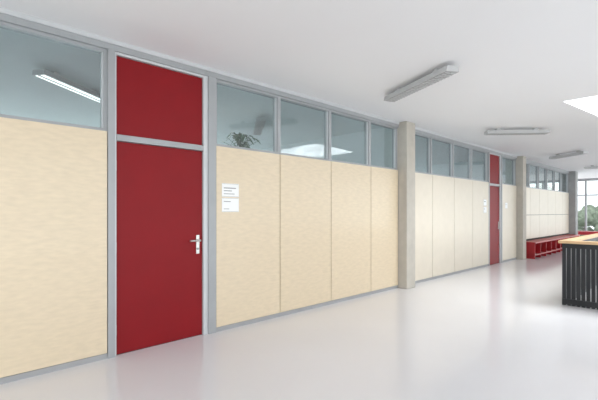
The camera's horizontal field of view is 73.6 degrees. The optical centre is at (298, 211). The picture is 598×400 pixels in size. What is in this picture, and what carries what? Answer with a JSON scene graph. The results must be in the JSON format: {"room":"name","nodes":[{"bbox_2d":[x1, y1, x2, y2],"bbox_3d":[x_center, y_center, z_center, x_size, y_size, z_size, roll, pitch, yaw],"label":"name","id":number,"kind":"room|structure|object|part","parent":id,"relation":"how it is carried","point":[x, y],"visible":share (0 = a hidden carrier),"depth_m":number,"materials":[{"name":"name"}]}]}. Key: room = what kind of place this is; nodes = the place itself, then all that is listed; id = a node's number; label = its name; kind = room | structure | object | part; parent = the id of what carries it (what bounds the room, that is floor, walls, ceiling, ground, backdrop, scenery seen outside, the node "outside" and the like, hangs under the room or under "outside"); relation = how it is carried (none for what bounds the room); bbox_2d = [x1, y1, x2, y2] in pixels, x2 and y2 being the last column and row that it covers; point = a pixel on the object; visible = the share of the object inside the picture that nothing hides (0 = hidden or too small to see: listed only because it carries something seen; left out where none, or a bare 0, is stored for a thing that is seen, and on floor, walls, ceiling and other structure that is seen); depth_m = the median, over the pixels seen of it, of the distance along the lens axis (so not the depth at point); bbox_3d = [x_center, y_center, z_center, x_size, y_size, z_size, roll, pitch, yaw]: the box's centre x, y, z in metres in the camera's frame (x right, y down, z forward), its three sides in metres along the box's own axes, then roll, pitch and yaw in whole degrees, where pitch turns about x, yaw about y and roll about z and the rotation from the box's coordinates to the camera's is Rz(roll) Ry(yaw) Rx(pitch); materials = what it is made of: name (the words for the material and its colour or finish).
{"room":"school corridor","nodes":[
{"label":"school corridor","id":0,"kind":"room"},
{"bbox_2d":[0,28,557,173],"bbox_3d":[1.039,-1.740,10.119,23.600,0.220,4.800,0,0,-44],"label":"clerestory windows","id":1,"kind":"structure","parent":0,"point":[22,94],"depth_m":6.12,"materials":[{"name":"clear glass"}]},
{"bbox_2d":[0,0,597,178],"bbox_3d":[5.789,-1.750,8.391,28.000,0.200,13.900,0,0,-44],"label":"ceiling","id":2,"kind":"structure","parent":0,"point":[522,64],"depth_m":4.04,"materials":[{"name":"paint"}]},
{"bbox_2d":[32,69,99,102],"bbox_3d":[-2.794,-1.573,5.003,0.170,0.111,1.158,0,0,9],"label":"lamp","id":3,"kind":"object","parent":2,"relation":"attached to","point":[53,77],"visible":0.8,"depth_m":4.78,"materials":[{"name":"white"}]},
{"bbox_2d":[253,117,265,134],"bbox_3d":[-0.733,-1.569,7.280,0.170,0.119,1.221,0,0,-9],"label":"lamp","id":4,"kind":"object","parent":2,"relation":"attached to","point":[260,122],"visible":1,"depth_m":7.00,"materials":[{"name":"grey"}]},
{"bbox_2d":[384,65,458,101],"bbox_3d":[1.473,-1.591,4.990,0.170,0.119,1.275,0,0,-20],"label":"ceiling lamp","id":5,"kind":"object","parent":2,"relation":"attached to","point":[438,74],"depth_m":4.80,"materials":[{"name":"white metal"}]},
{"bbox_2d":[484,128,549,135],"bbox_3d":[4.304,-1.591,7.910,1.189,0.119,0.170,0,0,4],"label":"ceiling lamp","id":6,"kind":"object","parent":2,"relation":"attached to","point":[498,131],"depth_m":7.85,"materials":[{"name":"white metal"}]},
{"bbox_2d":[549,150,588,158],"bbox_3d":[7.453,-1.591,11.091,0.170,0.119,1.151,0,0,-10],"label":"ceiling lamp","id":7,"kind":"object","parent":2,"relation":"attached to","point":[579,152],"depth_m":10.95,"materials":[{"name":"white metal"}]},
{"bbox_2d":[584,165,597,168],"bbox_3d":[10.676,-1.591,13.980,1.170,0.119,0.170,0,0,26],"label":"ceiling lamp","id":8,"kind":"object","parent":2,"relation":"attached to","point":[592,166],"depth_m":14.10,"materials":[{"name":"white plastic"}]},
{"bbox_2d":[585,96,597,103],"bbox_3d":[5.643,-1.970,5.529,2.000,0.240,3.200,0,0,-44],"label":"skylight","id":9,"kind":"object","parent":2,"relation":"attached to","point":[594,99],"visible":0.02,"depth_m":6.78,"materials":[{"name":"glass"}]},
{"bbox_2d":[0,251,597,399],"bbox_3d":[5.789,1.550,8.391,28.000,0.300,13.900,0,0,-44],"label":"floor","id":10,"kind":"structure","parent":0,"point":[499,331],"depth_m":3.90,"materials":[{"name":"plastic"}]},
{"bbox_2d":[117,334,201,354],"bbox_3d":[-1.468,1.397,4.257,0.957,0.005,0.050,0,0,-44],"label":"threshold","id":11,"kind":"object","parent":10,"relation":"on","point":[200,334],"visible":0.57,"depth_m":4.22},
{"bbox_2d":[397,121,414,288],"bbox_3d":[1.957,-0.125,7.455,0.300,3.050,0.300,0,0,-44],"label":"concrete column","id":12,"kind":"structure","parent":10,"relation":"on","point":[406,130],"depth_m":7.32,"materials":[{"name":"beige concrete"}]},
{"bbox_2d":[516,156,525,259],"bbox_3d":[6.581,-0.125,11.951,0.300,3.050,0.300,0,0,-44],"label":"concrete column","id":13,"kind":"structure","parent":10,"relation":"on","point":[521,160],"depth_m":11.81,"materials":[{"name":"beige concrete"}]},
{"bbox_2d":[526,234,579,258],"bbox_3d":[8.961,1.150,14.022,5.800,0.500,0.390,0,0,-44],"label":"bench","id":14,"kind":"object","parent":10,"relation":"on","point":[537,247],"visible":0.68,"depth_m":12.76,"materials":[{"name":"red wood"}]},
{"bbox_2d":[562,171,577,234],"bbox_3d":[11.098,-0.125,16.414,0.400,3.050,0.500,0,0,-44],"label":"concrete column","id":15,"kind":"structure","parent":10,"relation":"on","point":[573,175],"depth_m":16.21,"materials":[{"name":"grey concrete"}]},
{"bbox_2d":[558,233,597,309],"bbox_3d":[6.502,0.914,6.302,4.110,0.972,3.230,0,0,-44],"label":"balustrade","id":16,"kind":"object","parent":10,"relation":"on","point":[579,254],"visible":1,"depth_m":5.88,"materials":[{"name":"black metal"}]},
{"bbox_3d":[6.498,0.449,6.299,4.100,0.042,3.230,0,0,-44],"label":"handrail","id":17,"kind":"part","parent":16,"relation":"part of","materials":[{"name":"brown wood"}]},
{"bbox_2d":[578,231,597,234],"bbox_3d":[13.794,1.165,19.523,0.400,0.470,4.300,0,0,-44],"label":"bench","id":18,"kind":"object","parent":10,"relation":"on","point":[579,232],"visible":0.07,"depth_m":19.22,"materials":[{"name":"red wood"}]},
{"bbox_3d":[-0.536,0.335,5.644,1.900,2.130,0.540,0,0,-44],"label":"cabinet","id":19,"kind":"object","parent":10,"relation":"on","visible":0},
{"bbox_2d":[222,132,260,148],"bbox_3d":[-0.738,-0.885,5.325,0.632,0.310,0.289,0,0,-44],"label":"potted plant","id":20,"kind":"object","parent":19,"relation":"on","point":[239,138],"visible":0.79,"depth_m":5.25,"materials":[{"name":"green plant"}]},
{"bbox_2d":[260,128,391,167],"bbox_3d":[0.179,-0.115,9.283,0.100,3.030,4.800,0,0,-44],"label":"wall","id":21,"kind":"structure","parent":0,"point":[350,147],"depth_m":8.26,"materials":[{"name":"glass"},{"name":"aluminium"}]},
{"bbox_2d":[0,7,568,173],"bbox_3d":[2.616,-1.603,8.211,23.200,0.095,0.155,0,0,-44],"label":"trim","id":22,"kind":"structure","parent":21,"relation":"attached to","point":[6,15],"depth_m":4.43,"materials":[{"name":"grey metal"}]},
{"bbox_2d":[415,159,511,183],"bbox_3d":[4.803,-0.115,13.779,0.100,3.030,4.800,0,0,-44],"label":"wall","id":23,"kind":"structure","parent":0,"point":[460,169],"depth_m":12.89,"materials":[{"name":"glass"},{"name":"aluminium"}]},
{"bbox_2d":[530,173,558,190],"bbox_3d":[9.356,-0.125,18.206,0.200,3.050,4.800,0,0,-44],"label":"window","id":24,"kind":"structure","parent":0,"point":[532,176],"depth_m":17.00,"materials":[{"name":"glass"}]},
{"bbox_2d":[526,214,567,240],"bbox_3d":[2.604,0.320,8.224,23.200,2.160,0.099,0,0,-44],"label":"wall","id":25,"kind":"structure","parent":0,"point":[547,214],"depth_m":14.47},
{"bbox_2d":[0,21,106,130],"bbox_3d":[-2.230,-1.163,3.515,1.004,0.785,0.090,0,0,-44],"label":"frame","id":26,"kind":"object","parent":25,"relation":"on","point":[7,26],"visible":0.87,"depth_m":3.68,"materials":[{"name":"grey metal"}]},
{"bbox_2d":[0,117,106,377],"bbox_3d":[-2.191,0.287,3.475,0.992,2.115,0.022,0,0,-44],"label":"wood panel","id":27,"kind":"object","parent":25,"relation":"attached to","point":[53,177],"visible":1,"depth_m":3.49,"materials":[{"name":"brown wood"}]},
{"bbox_2d":[116,161,116,334],"bbox_3d":[-1.782,0.350,3.888,0.018,1.700,0.018,0,0,-44],"label":"hinges","id":28,"kind":"object","parent":25,"relation":"attached to","point":[116,161],"visible":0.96,"depth_m":3.89,"materials":[{"name":"metal"}]},
{"bbox_2d":[116,141,201,354],"bbox_3d":[-1.442,0.351,4.230,0.949,2.085,0.125,0,0,-44],"label":"leaf","id":29,"kind":"object","parent":25,"relation":"attached to","point":[159,189],"depth_m":4.20,"materials":[{"name":"red paint"}]},
{"bbox_3d":[-1.161,0.365,4.464,0.145,0.210,0.070,0,0,-44],"label":"handle","id":30,"kind":"part","parent":29,"relation":"part of","materials":[{"name":"silver metal"}]},
{"bbox_2d":[116,56,201,144],"bbox_3d":[-1.466,-1.143,4.255,0.949,0.767,0.055,0,0,-44],"label":"overpanel","id":31,"kind":"object","parent":25,"relation":"attached to","point":[153,102],"visible":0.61,"depth_m":4.19,"materials":[{"name":"red paint"}]},
{"bbox_2d":[107,49,215,358],"bbox_3d":[-1.435,-0.077,4.275,1.196,2.955,0.130,0,0,-44],"label":"frame","id":32,"kind":"object","parent":25,"relation":"attached to","point":[208,147],"visible":0.85,"depth_m":4.38,"materials":[{"name":"grey metal"}]},
{"bbox_2d":[216,79,278,153],"bbox_3d":[-0.656,-1.163,5.046,0.996,0.785,0.090,0,0,-44],"label":"frame","id":33,"kind":"object","parent":25,"relation":"on","point":[275,98],"visible":0.64,"depth_m":5.22,"materials":[{"name":"grey metal"}]},
{"bbox_2d":[216,146,279,326],"bbox_3d":[-0.617,0.287,5.006,0.984,2.115,0.022,0,0,-44],"label":"wood panel","id":34,"kind":"object","parent":25,"relation":"attached to","point":[248,239],"visible":1,"depth_m":4.98,"materials":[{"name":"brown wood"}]},
{"bbox_2d":[222,198,238,211],"bbox_3d":[-0.820,-0.084,4.788,0.240,0.168,0.007,0,0,-44],"label":"door sign","id":35,"kind":"object","parent":34,"relation":"attached to","point":[228,204],"visible":1,"depth_m":4.79,"materials":[{"name":"white paper"}]},
{"bbox_2d":[222,183,238,196],"bbox_3d":[-0.820,-0.260,4.788,0.240,0.160,0.007,0,0,-44],"label":"door sign","id":36,"kind":"object","parent":34,"relation":"attached to","point":[228,190],"visible":1,"depth_m":4.79,"materials":[{"name":"white paper"}]},
{"bbox_2d":[0,258,515,384],"bbox_3d":[2.644,1.375,8.183,23.200,0.050,0.014,0,0,-44],"label":"baseboard","id":37,"kind":"structure","parent":25,"relation":"attached to","point":[45,370],"depth_m":4.92,"materials":[{"name":"grey metal"}]},
{"bbox_2d":[279,96,329,160],"bbox_3d":[0.071,-1.163,5.753,1.032,0.785,0.090,0,0,-44],"label":"frame","id":38,"kind":"object","parent":25,"relation":"on","point":[326,111],"visible":0.67,"depth_m":5.93,"materials":[{"name":"grey metal"}]},
{"bbox_2d":[280,154,330,312],"bbox_3d":[0.110,0.287,5.713,1.020,2.115,0.022,0,0,-44],"label":"wood panel","id":39,"kind":"object","parent":25,"relation":"attached to","point":[305,183],"visible":1,"depth_m":5.67,"materials":[{"name":"brown wood"}]},
{"bbox_2d":[330,110,369,165],"bbox_3d":[0.807,-1.163,6.469,1.022,0.785,0.090,0,0,-44],"label":"frame","id":40,"kind":"object","parent":25,"relation":"on","point":[367,122],"visible":0.7,"depth_m":6.72,"materials":[{"name":"grey metal"}]},
{"bbox_2d":[331,161,370,300],"bbox_3d":[0.847,0.287,6.429,1.010,2.115,0.022,0,0,-44],"label":"wood panel","id":41,"kind":"object","parent":25,"relation":"attached to","point":[350,183],"visible":1,"depth_m":6.37,"materials":[{"name":"brown wood"}]},
{"bbox_2d":[370,121,396,169],"bbox_3d":[1.478,-1.163,7.122,0.850,0.785,0.090,0,0,-44],"label":"frame","id":42,"kind":"object","parent":25,"relation":"on","point":[394,129],"visible":0.69,"depth_m":7.37,"materials":[{"name":"grey metal"}]},
{"bbox_2d":[371,167,397,290],"bbox_3d":[1.518,0.287,7.082,0.838,2.115,0.022,0,0,-44],"label":"wood panel","id":43,"kind":"object","parent":25,"relation":"attached to","point":[384,182],"visible":1,"depth_m":7.06,"materials":[{"name":"brown wood"}]},
{"bbox_2d":[415,133,430,174],"bbox_3d":[2.357,-1.163,7.976,1.000,0.785,0.090,0,0,-44],"label":"frame","id":44,"kind":"object","parent":25,"relation":"on","point":[428,138],"visible":0.48,"depth_m":8.28,"materials":[{"name":"grey metal"}]},
{"bbox_2d":[415,173,431,280],"bbox_3d":[2.396,0.287,7.936,0.988,2.115,0.022,0,0,-44],"label":"wall panel","id":45,"kind":"object","parent":25,"relation":"attached to","point":[423,182],"visible":0.56,"depth_m":8.02,"materials":[{"name":"laminate"}]},
{"bbox_2d":[431,137,453,177],"bbox_3d":[3.081,-1.163,8.680,1.020,0.785,0.090,0,0,-44],"label":"frame","id":46,"kind":"object","parent":25,"relation":"on","point":[451,145],"visible":0.76,"depth_m":8.99,"materials":[{"name":"grey metal"}]},
{"bbox_2d":[432,175,453,276],"bbox_3d":[3.120,0.287,8.640,1.008,2.115,0.022,0,0,-44],"label":"wall panel","id":47,"kind":"object","parent":25,"relation":"attached to","point":[442,186],"visible":1,"depth_m":8.59,"materials":[{"name":"laminate"}]},
{"bbox_2d":[454,143,471,179],"bbox_3d":[3.801,-1.163,9.381,0.990,0.785,0.090,0,0,-44],"label":"frame","id":48,"kind":"object","parent":25,"relation":"on","point":[455,144],"visible":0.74,"depth_m":9.68,"materials":[{"name":"grey metal"}]},
{"bbox_2d":[454,178,472,271],"bbox_3d":[3.840,0.287,9.341,0.978,2.115,0.022,0,0,-44],"label":"wall panel","id":49,"kind":"object","parent":25,"relation":"attached to","point":[463,188],"visible":1,"depth_m":9.32,"materials":[{"name":"laminate"}]},
{"bbox_2d":[472,148,487,181],"bbox_3d":[4.518,-1.163,10.078,1.010,0.785,0.090,0,0,-44],"label":"frame","id":50,"kind":"object","parent":25,"relation":"on","point":[473,149],"visible":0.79,"depth_m":10.38,"materials":[{"name":"grey metal"}]},
{"bbox_2d":[473,180,488,266],"bbox_3d":[4.557,0.287,10.038,0.998,2.115,0.022,0,0,-44],"label":"wall panel","id":51,"kind":"object","parent":25,"relation":"attached to","point":[480,189],"visible":1,"depth_m":10.01,"materials":[{"name":"laminate"}]},
{"bbox_2d":[490,186,498,264],"bbox_3d":[5.205,0.351,10.742,0.752,2.085,0.055,0,0,-44],"label":"leaf","id":52,"kind":"object","parent":25,"relation":"attached to","point":[494,191],"visible":0.66,"depth_m":10.75,"materials":[{"name":"red paint"}]},
{"bbox_2d":[490,154,498,183],"bbox_3d":[5.205,-1.143,10.742,0.752,0.767,0.055,0,0,-44],"label":"overpanel","id":53,"kind":"object","parent":25,"relation":"attached to","point":[494,160],"visible":0.58,"depth_m":10.75,"materials":[{"name":"red paint"}]},
{"bbox_2d":[488,152,501,265],"bbox_3d":[5.228,-0.077,10.754,0.950,2.955,0.130,0,0,-44],"label":"frame","id":54,"kind":"object","parent":25,"relation":"attached to","point":[499,185],"visible":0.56,"depth_m":10.98,"materials":[{"name":"grey metal"}]},
{"bbox_2d":[502,156,515,185],"bbox_3d":[5.984,-1.163,11.504,1.180,0.785,0.090,0,0,-44],"label":"frame","id":55,"kind":"object","parent":25,"relation":"on","point":[514,161],"visible":0.64,"depth_m":11.87,"materials":[{"name":"grey metal"}]},
{"bbox_2d":[502,184,515,260],"bbox_3d":[6.023,0.287,11.463,1.168,2.115,0.022,0,0,-44],"label":"wall panel","id":56,"kind":"object","parent":25,"relation":"attached to","point":[508,191],"visible":1,"depth_m":11.39,"materials":[{"name":"laminate"}]},
{"bbox_2d":[526,163,529,187],"bbox_3d":[6.981,-1.163,12.473,1.000,0.785,0.090,0,0,-44],"label":"frame","id":57,"kind":"object","parent":25,"relation":"on","point":[527,164],"visible":0.38,"depth_m":12.79,"materials":[{"name":"grey metal"}]},
{"bbox_2d":[526,215,529,238],"bbox_3d":[7.020,0.475,12.432,0.988,0.750,0.022,0,0,-44],"label":"wall panel","id":58,"kind":"object","parent":25,"relation":"attached to","point":[527,216],"visible":0.45,"depth_m":12.61,"materials":[{"name":"laminate"}]},
{"bbox_2d":[526,187,529,214],"bbox_3d":[7.020,-0.341,12.432,0.988,0.858,0.022,0,0,-44],"label":"wall panel","id":59,"kind":"object","parent":25,"relation":"attached to","point":[527,189],"visible":0.45,"depth_m":12.58,"materials":[{"name":"laminate"}]},
{"bbox_2d":[530,164,538,188],"bbox_3d":[7.698,-1.163,13.170,1.000,0.785,0.090,0,0,-44],"label":"frame","id":60,"kind":"object","parent":25,"relation":"on","point":[536,166],"visible":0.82,"depth_m":13.48,"materials":[{"name":"grey metal"}]},
{"bbox_2d":[530,215,539,238],"bbox_3d":[7.737,0.475,13.130,0.988,0.750,0.022,0,0,-44],"label":"wall panel","id":61,"kind":"object","parent":25,"relation":"attached to","point":[534,219],"visible":1,"depth_m":13.08,"materials":[{"name":"laminate"}]},
{"bbox_2d":[530,188,539,214],"bbox_3d":[7.737,-0.341,13.130,0.988,0.858,0.022,0,0,-44],"label":"wall panel","id":62,"kind":"object","parent":25,"relation":"attached to","point":[534,193],"visible":1,"depth_m":13.08,"materials":[{"name":"laminate"}]},
{"bbox_2d":[539,166,546,189],"bbox_3d":[8.415,-1.163,13.867,1.000,0.785,0.090,0,0,-44],"label":"frame","id":63,"kind":"object","parent":25,"relation":"on","point":[544,168],"visible":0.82,"depth_m":14.18,"materials":[{"name":"grey metal"}]},
{"bbox_2d":[540,215,547,236],"bbox_3d":[8.454,0.475,13.827,0.988,0.750,0.022,0,0,-44],"label":"wall panel","id":64,"kind":"object","parent":25,"relation":"attached to","point":[543,218],"visible":1,"depth_m":13.78,"materials":[{"name":"laminate"}]},
{"bbox_2d":[540,189,547,214],"bbox_3d":[8.454,-0.341,13.827,0.988,0.858,0.022,0,0,-44],"label":"wall panel","id":65,"kind":"object","parent":25,"relation":"attached to","point":[543,193],"visible":1,"depth_m":13.78,"materials":[{"name":"laminate"}]},
{"bbox_2d":[547,168,554,190],"bbox_3d":[9.132,-1.163,14.564,1.000,0.785,0.090,0,0,-44],"label":"frame","id":66,"kind":"object","parent":25,"relation":"on","point":[553,171],"visible":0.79,"depth_m":14.87,"materials":[{"name":"grey metal"}]},
{"bbox_2d":[548,215,555,235],"bbox_3d":[9.171,0.475,14.524,0.988,0.750,0.022,0,0,-44],"label":"wall panel","id":67,"kind":"object","parent":25,"relation":"attached to","point":[551,218],"visible":1,"depth_m":14.48,"materials":[{"name":"laminate"}]},
{"bbox_2d":[548,190,555,213],"bbox_3d":[9.171,-0.341,14.524,0.988,0.858,0.022,0,0,-44],"label":"wall panel","id":68,"kind":"object","parent":25,"relation":"attached to","point":[551,194],"visible":1,"depth_m":14.48,"materials":[{"name":"laminate"}]},
{"bbox_2d":[555,170,561,191],"bbox_3d":[9.848,-1.163,15.261,1.000,0.785,0.090,0,0,-44],"label":"frame","id":69,"kind":"object","parent":25,"relation":"on","point":[559,172],"visible":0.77,"depth_m":15.58,"materials":[{"name":"grey metal"}]},
{"bbox_2d":[556,215,562,234],"bbox_3d":[9.887,0.475,15.221,0.988,0.750,0.022,0,0,-44],"label":"wall panel","id":70,"kind":"object","parent":25,"relation":"attached to","point":[559,218],"visible":1,"depth_m":15.25,"materials":[{"name":"laminate"}]},
{"bbox_2d":[556,191,562,213],"bbox_3d":[9.887,-0.341,15.221,0.988,0.858,0.022,0,0,-44],"label":"wall panel","id":71,"kind":"object","parent":25,"relation":"attached to","point":[559,195],"visible":1,"depth_m":15.25,"materials":[{"name":"laminate"}]},
{"bbox_2d":[562,172,567,192],"bbox_3d":[10.565,-1.163,15.958,1.000,0.785,0.090,0,0,-44],"label":"frame","id":72,"kind":"object","parent":25,"relation":"on","point":[566,174],"visible":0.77,"depth_m":16.29,"materials":[{"name":"grey metal"}]},
{"bbox_2d":[563,214,568,233],"bbox_3d":[10.604,0.475,15.918,0.988,0.750,0.022,0,0,-44],"label":"wall panel","id":73,"kind":"object","parent":25,"relation":"attached to","point":[565,217],"visible":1,"depth_m":15.99,"materials":[{"name":"laminate"}]},
{"bbox_2d":[563,192,568,213],"bbox_3d":[10.604,-0.341,15.918,0.988,0.858,0.022,0,0,-44],"label":"wall panel","id":74,"kind":"object","parent":25,"relation":"attached to","point":[565,195],"visible":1,"depth_m":15.88,"materials":[{"name":"laminate"}]},
{"bbox_2d":[578,178,597,230],"bbox_3d":[15.825,-0.125,18.151,0.100,3.050,13.900,0,0,-44],"label":"window","id":75,"kind":"structure","parent":0,"point":[588,179],"depth_m":19.75,"materials":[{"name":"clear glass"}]},
{"label":"outside","id":76,"kind":"structure","parent":0,"visible":0},
{"bbox_3d":[15.014,5.100,13.248,120.000,0.200,90.000,0,0,-44],"label":"lawn","id":77,"kind":"structure","parent":76,"visible":0},
{"bbox_2d":[578,204,597,235],"bbox_3d":[22.781,2.166,31.203,3.153,5.668,3.708,0,0,-44],"label":"tree","id":78,"kind":"object","parent":77,"relation":"on","point":[592,211],"visible":0.48,"depth_m":30.42,"materials":[{"name":"green plant"}]}
]}

